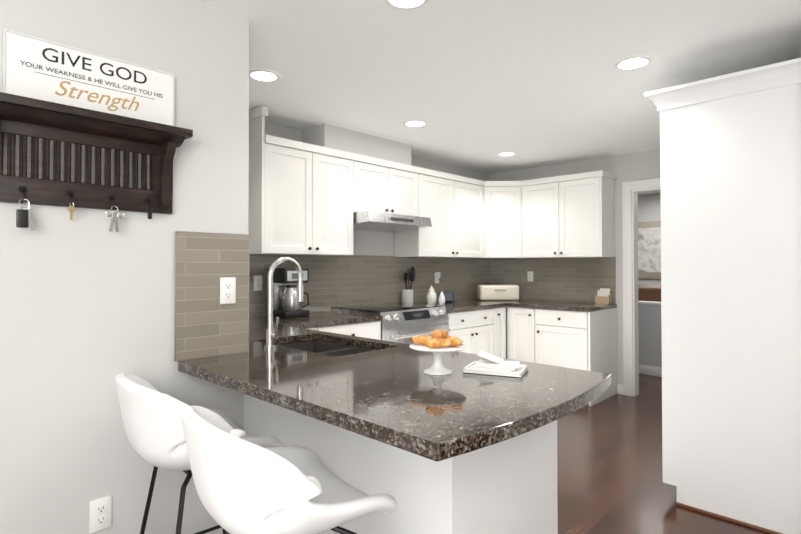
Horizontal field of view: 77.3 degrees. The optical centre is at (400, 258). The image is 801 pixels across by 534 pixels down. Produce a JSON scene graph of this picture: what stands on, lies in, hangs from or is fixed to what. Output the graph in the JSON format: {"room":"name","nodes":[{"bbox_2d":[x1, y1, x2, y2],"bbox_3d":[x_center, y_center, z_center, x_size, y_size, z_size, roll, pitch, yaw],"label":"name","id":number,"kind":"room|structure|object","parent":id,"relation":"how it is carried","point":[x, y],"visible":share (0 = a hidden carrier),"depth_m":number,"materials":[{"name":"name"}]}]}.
{"room":"kitchen","nodes":[
{"label":"kitchen","id":0,"kind":"room"},
{"bbox_2d":[0,0,248,533],"bbox_3d":[-2.111,0.100,0.916,0.140,2.435,3.940,-1,-1,44],"label":"wall","id":1,"kind":"structure","parent":0,"point":[86,306],"depth_m":1.88,"materials":[{"name":"grey paint"}]},
{"bbox_2d":[0,92,192,213],"bbox_3d":[-1.114,-0.349,1.770,0.132,0.329,0.709,-1,-1,44],"label":"shelf","id":2,"kind":"object","parent":1,"relation":"attached to","point":[55,154],"visible":1,"depth_m":1.79,"materials":[{"name":"brown wood"}]},
{"bbox_2d":[2,28,174,125],"bbox_3d":[-1.117,-0.633,1.844,0.018,0.240,0.552,-1,-1,44],"label":"sign board","id":3,"kind":"object","parent":2,"relation":"on","point":[41,69],"visible":1,"depth_m":1.81,"materials":[{"name":"white painted wood"},{"name":"black paint"},{"name":"gold paint"}]},
{"bbox_2d":[89,495,111,532],"bbox_3d":[-1.104,0.940,1.844,0.008,0.116,0.072,-1,-1,44],"label":"outlet","id":4,"kind":"object","parent":1,"relation":"attached to","point":[100,513],"visible":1,"depth_m":1.84,"materials":[{"name":"white plastic"}]},
{"bbox_2d":[174,231,248,360],"bbox_3d":[-0.808,0.154,2.165,0.009,0.531,0.331,-1,-1,44],"label":"wall tile","id":5,"kind":"structure","parent":1,"relation":"attached to","point":[207,323],"depth_m":2.15,"materials":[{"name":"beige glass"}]},
{"bbox_2d":[220,277,235,303],"bbox_3d":[-0.759,0.140,2.203,0.008,0.116,0.072,-1,-1,44],"label":"outlet","id":6,"kind":"object","parent":5,"relation":"attached to","point":[227,290],"visible":1,"depth_m":2.20,"materials":[{"name":"white plastic"}]},
{"bbox_2d":[302,123,410,164],"bbox_3d":[-0.362,-0.972,4.450,0.310,0.195,1.020,-1,-1,44],"label":"soffit","id":7,"kind":"structure","parent":0,"point":[337,138],"depth_m":4.22,"materials":[{"name":"grey paint"}]},
{"bbox_2d":[252,122,489,316],"bbox_3d":[0.764,0.168,5.918,0.120,2.435,7.260,-1,-1,44],"label":"wall","id":8,"kind":"structure","parent":0,"point":[374,243],"depth_m":4.82,"materials":[{"name":"grey paint"}]},
{"bbox_2d":[249,254,489,316],"bbox_3d":[-0.300,0.212,4.716,0.008,0.485,4.050,-1,-1,44],"label":"wall tile","id":9,"kind":"structure","parent":8,"relation":"attached to","point":[347,280],"depth_m":4.70,"materials":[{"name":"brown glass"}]},
{"bbox_2d":[254,275,261,290],"bbox_3d":[-1.101,0.188,3.868,0.008,0.116,0.072,-1,-1,44],"label":"outlet","id":10,"kind":"object","parent":9,"relation":"attached to","point":[257,283],"visible":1,"depth_m":3.86,"materials":[{"name":"white plastic"}]},
{"bbox_2d":[435,272,440,282],"bbox_3d":[0.405,0.205,5.417,0.035,0.123,0.072,-1,-1,44],"label":"outlet","id":11,"kind":"object","parent":9,"relation":"attached to","point":[437,276],"visible":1,"depth_m":5.41,"materials":[{"name":"white plastic"}]},
{"bbox_2d":[248,105,509,244],"bbox_3d":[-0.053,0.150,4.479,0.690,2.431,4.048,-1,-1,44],"label":"upper cabinets","id":12,"kind":"object","parent":8,"relation":"attached to","point":[301,193],"depth_m":4.12,"materials":[{"name":"white wood"}]},
{"bbox_2d":[353,211,431,231],"bbox_3d":[-0.159,-0.325,4.506,0.492,0.113,0.785,-1,-1,44],"label":"range hood","id":13,"kind":"object","parent":12,"relation":"in","point":[362,220],"depth_m":4.37,"materials":[{"name":"silver metal"}]},
{"bbox_2d":[199,0,800,194],"bbox_3d":[1.607,-1.127,2.395,6.400,0.060,11.600,-1,-1,44],"label":"ceiling","id":14,"kind":"structure","parent":0,"point":[477,85],"depth_m":2.81,"materials":[{"name":"white paint"}]},
{"bbox_2d":[249,69,280,81],"bbox_3d":[-0.813,-1.086,2.978,0.195,0.006,0.195,-1,-1,35],"label":"recessed light","id":15,"kind":"object","parent":14,"relation":"in","point":[259,74],"depth_m":2.97,"materials":[{"name":"white"}]},
{"bbox_2d":[384,0,428,9],"bbox_3d":[0.025,-1.098,2.111,0.195,0.006,0.195,-1,-1,35],"label":"recessed light","id":16,"kind":"object","parent":14,"relation":"in","point":[406,4],"depth_m":2.16,"materials":[{"name":"white"}]},
{"bbox_2d":[403,120,427,126],"bbox_3d":[0.118,-1.073,3.976,0.195,0.006,0.195,-1,-1,38],"label":"recessed light","id":17,"kind":"object","parent":14,"relation":"in","point":[410,123],"depth_m":3.97,"materials":[{"name":"white"}]},
{"bbox_2d":[497,152,515,155],"bbox_3d":[1.072,-1.058,5.057,0.195,0.006,0.195,0,-1,8],"label":"recessed light","id":18,"kind":"object","parent":14,"relation":"in","point":[501,153],"depth_m":5.03,"materials":[{"name":"white"}]},
{"bbox_2d":[614,56,651,70],"bbox_3d":[1.295,-1.089,2.791,0.195,0.006,0.195,-1,-1,38],"label":"recessed light","id":19,"kind":"object","parent":14,"relation":"in","point":[624,64],"depth_m":2.78,"materials":[{"name":"white"}]},
{"bbox_2d":[490,149,659,384],"bbox_3d":[3.311,0.144,4.152,6.000,2.435,0.120,-1,-1,44],"label":"wall","id":20,"kind":"structure","parent":0,"point":[643,165],"depth_m":5.11,"materials":[{"name":"grey paint"}]},
{"bbox_2d":[490,256,615,303],"bbox_3d":[1.653,0.224,5.655,1.525,0.485,0.008,-1,-1,44],"label":"wall tile","id":21,"kind":"structure","parent":20,"relation":"attached to","point":[573,279],"depth_m":5.55,"materials":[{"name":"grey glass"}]},
{"bbox_2d":[527,271,532,280],"bbox_3d":[1.500,0.204,5.788,0.072,0.116,0.008,-1,-1,44],"label":"outlet","id":22,"kind":"object","parent":21,"relation":"attached to","point":[529,275],"visible":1,"depth_m":5.79,"materials":[{"name":"white plastic"}]},
{"bbox_2d":[510,170,615,244],"bbox_3d":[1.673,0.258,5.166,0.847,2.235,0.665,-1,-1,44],"label":"upper cabinet","id":23,"kind":"object","parent":20,"relation":"attached to","point":[572,209],"depth_m":5.17,"materials":[{"name":"white wood"}]},
{"bbox_2d":[617,384,622,394],"bbox_3d":[1.004,1.255,0.723,4.600,0.120,8.000,-1,-1,44],"label":"baseboard","id":24,"kind":"structure","parent":20,"relation":"attached to","point":[619,388],"depth_m":5.08,"materials":[{"name":"white"}]},
{"bbox_2d":[622,178,660,395],"bbox_3d":[2.666,0.295,4.770,1.010,2.150,0.156,-1,-1,44],"label":"door frame","id":25,"kind":"structure","parent":20,"relation":"attached to","point":[631,190],"depth_m":5.03,"materials":[{"name":"white wood"}]},
{"bbox_2d":[638,193,660,284],"bbox_3d":[4.849,0.184,7.111,4.120,2.435,0.120,-1,-1,44],"label":"wall","id":26,"kind":"structure","parent":0,"point":[649,207],"depth_m":7.91,"materials":[{"name":"grey paint"}]},
{"bbox_2d":[638,221,660,278],"bbox_3d":[3.921,-0.138,7.896,0.900,0.900,0.038,-1,-1,44],"label":"picture frame","id":27,"kind":"object","parent":26,"relation":"attached to","point":[649,249],"visible":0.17,"depth_m":7.87,"materials":[{"name":"beige paper"}]},
{"bbox_2d":[638,301,661,376],"bbox_3d":[3.206,0.949,5.837,2.540,0.870,0.160,-1,-1,44],"label":"wall","id":28,"kind":"structure","parent":0,"point":[650,346],"depth_m":5.97,"materials":[{"name":"grey paint"}]},
{"bbox_2d":[557,374,769,533],"bbox_3d":[1.607,1.367,2.361,6.400,0.060,11.600,-1,-1,44],"label":"floor","id":29,"kind":"structure","parent":0,"point":[609,468],"depth_m":3.11,"materials":[{"name":"brown wood"}]},
{"bbox_2d":[114,373,281,533],"bbox_3d":[-0.744,0.865,1.805,0.481,0.924,0.516,1,-1,-42],"label":"seat","id":30,"kind":"object","parent":29,"relation":"on","point":[152,421],"visible":0.58,"depth_m":1.59,"materials":[{"name":"white plastic"}]},
{"bbox_2d":[180,406,396,533],"bbox_3d":[-0.325,0.859,1.369,0.481,0.924,0.516,1,-1,-39],"label":"seat","id":31,"kind":"object","parent":29,"relation":"on","point":[242,486],"visible":1,"depth_m":1.15,"materials":[{"name":"white plastic"}]},
{"bbox_2d":[178,237,616,533],"bbox_3d":[-0.316,0.661,2.154,2.142,1.346,0.983,-1,-1,44],"label":"kitchen cabinets with countertop","id":32,"kind":"object","parent":29,"relation":"on","point":[356,397],"depth_m":1.79,"materials":[{"name":"white"}]},
{"bbox_2d":[264,257,303,348],"bbox_3d":[-0.548,0.206,2.413,0.101,0.432,0.217,-1,-1,44],"label":"faucet","id":33,"kind":"object","parent":32,"relation":"on","point":[270,335],"depth_m":2.36,"materials":[{"name":"silver metal"}]},
{"bbox_2d":[268,268,308,317],"bbox_3d":[-0.861,0.257,3.872,0.267,0.370,0.220,-1,-1,44],"label":"coffee maker","id":34,"kind":"object","parent":32,"relation":"on","point":[286,304],"visible":0.88,"depth_m":3.80,"materials":[{"name":"black plastic"}]},
{"bbox_2d":[279,340,373,356],"bbox_3d":[-0.386,0.565,2.519,0.672,0.200,0.382,-1,-1,44],"label":"sink","id":35,"kind":"object","parent":32,"relation":"in","point":[320,347],"depth_m":2.75,"materials":[{"name":"grey metal"}]},
{"bbox_2d":[331,302,449,343],"bbox_3d":[-0.062,0.894,4.424,0.723,0.943,0.825,-1,-1,44],"label":"range","id":36,"kind":"object","parent":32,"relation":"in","point":[400,322],"depth_m":4.21,"materials":[{"name":"silver metal"}]},
{"bbox_2d":[402,267,415,302],"bbox_3d":[0.077,0.267,5.000,0.168,0.380,0.151,-1,-1,44],"label":"utensil crock","id":37,"kind":"object","parent":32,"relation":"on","point":[407,295],"visible":0.79,"depth_m":4.96,"materials":[{"name":"grey ceramic"}]},
{"bbox_2d":[426,285,444,303],"bbox_3d":[0.356,0.363,5.090,0.157,0.190,0.166,-1,-1,44],"label":"jars","id":38,"kind":"object","parent":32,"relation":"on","point":[431,297],"visible":1,"depth_m":5.06,"materials":[{"name":"ceramic"}]},
{"bbox_2d":[409,330,466,374],"bbox_3d":[0.137,0.337,1.832,0.210,0.155,0.210,-1,-1,44],"label":"stand","id":39,"kind":"object","parent":32,"relation":"on","point":[438,343],"visible":1,"depth_m":1.80,"materials":[{"name":"white ceramic"}]},
{"bbox_2d":[439,291,453,301],"bbox_3d":[0.480,0.404,5.308,0.170,0.114,0.070,0,-1,-26],"label":"smart display","id":40,"kind":"object","parent":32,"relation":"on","point":[449,296],"visible":0.58,"depth_m":5.30,"materials":[{"name":"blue plastic"}]},
{"bbox_2d":[463,351,527,377],"bbox_3d":[0.352,0.384,1.847,0.210,0.061,0.150,0,-1,24],"label":"plate","id":41,"kind":"object","parent":32,"relation":"on","point":[495,365],"visible":1,"depth_m":1.81,"materials":[{"name":"white ceramic"}]},
{"bbox_2d":[477,285,518,300],"bbox_3d":[1.102,0.381,5.656,0.440,0.170,0.239,0,-1,-1],"label":"bread box","id":42,"kind":"object","parent":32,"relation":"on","point":[497,292],"visible":1,"depth_m":5.55,"materials":[{"name":"beige metal"}]},
{"bbox_2d":[595,288,611,303],"bbox_3d":[2.085,0.382,5.139,0.140,0.155,0.090,-1,-1,44],"label":"basket","id":43,"kind":"object","parent":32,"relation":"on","point":[603,295],"visible":0.98,"depth_m":5.11,"materials":[{"name":"beige"}]},
{"bbox_2d":[638,285,660,301],"bbox_3d":[3.308,0.864,6.523,1.900,1.060,0.950,-1,-1,44],"label":"sofa","id":44,"kind":"object","parent":29,"relation":"on","point":[649,292],"depth_m":6.13,"materials":[{"name":"brown leather"}]},
{"bbox_2d":[644,58,800,533],"bbox_3d":[1.977,0.207,2.915,0.712,2.275,1.012,-1,-1,44],"label":"tall cabinet","id":45,"kind":"object","parent":29,"relation":"on","point":[730,164],"visible":1,"depth_m":2.56,"materials":[{"name":"white wood"}]}
]}

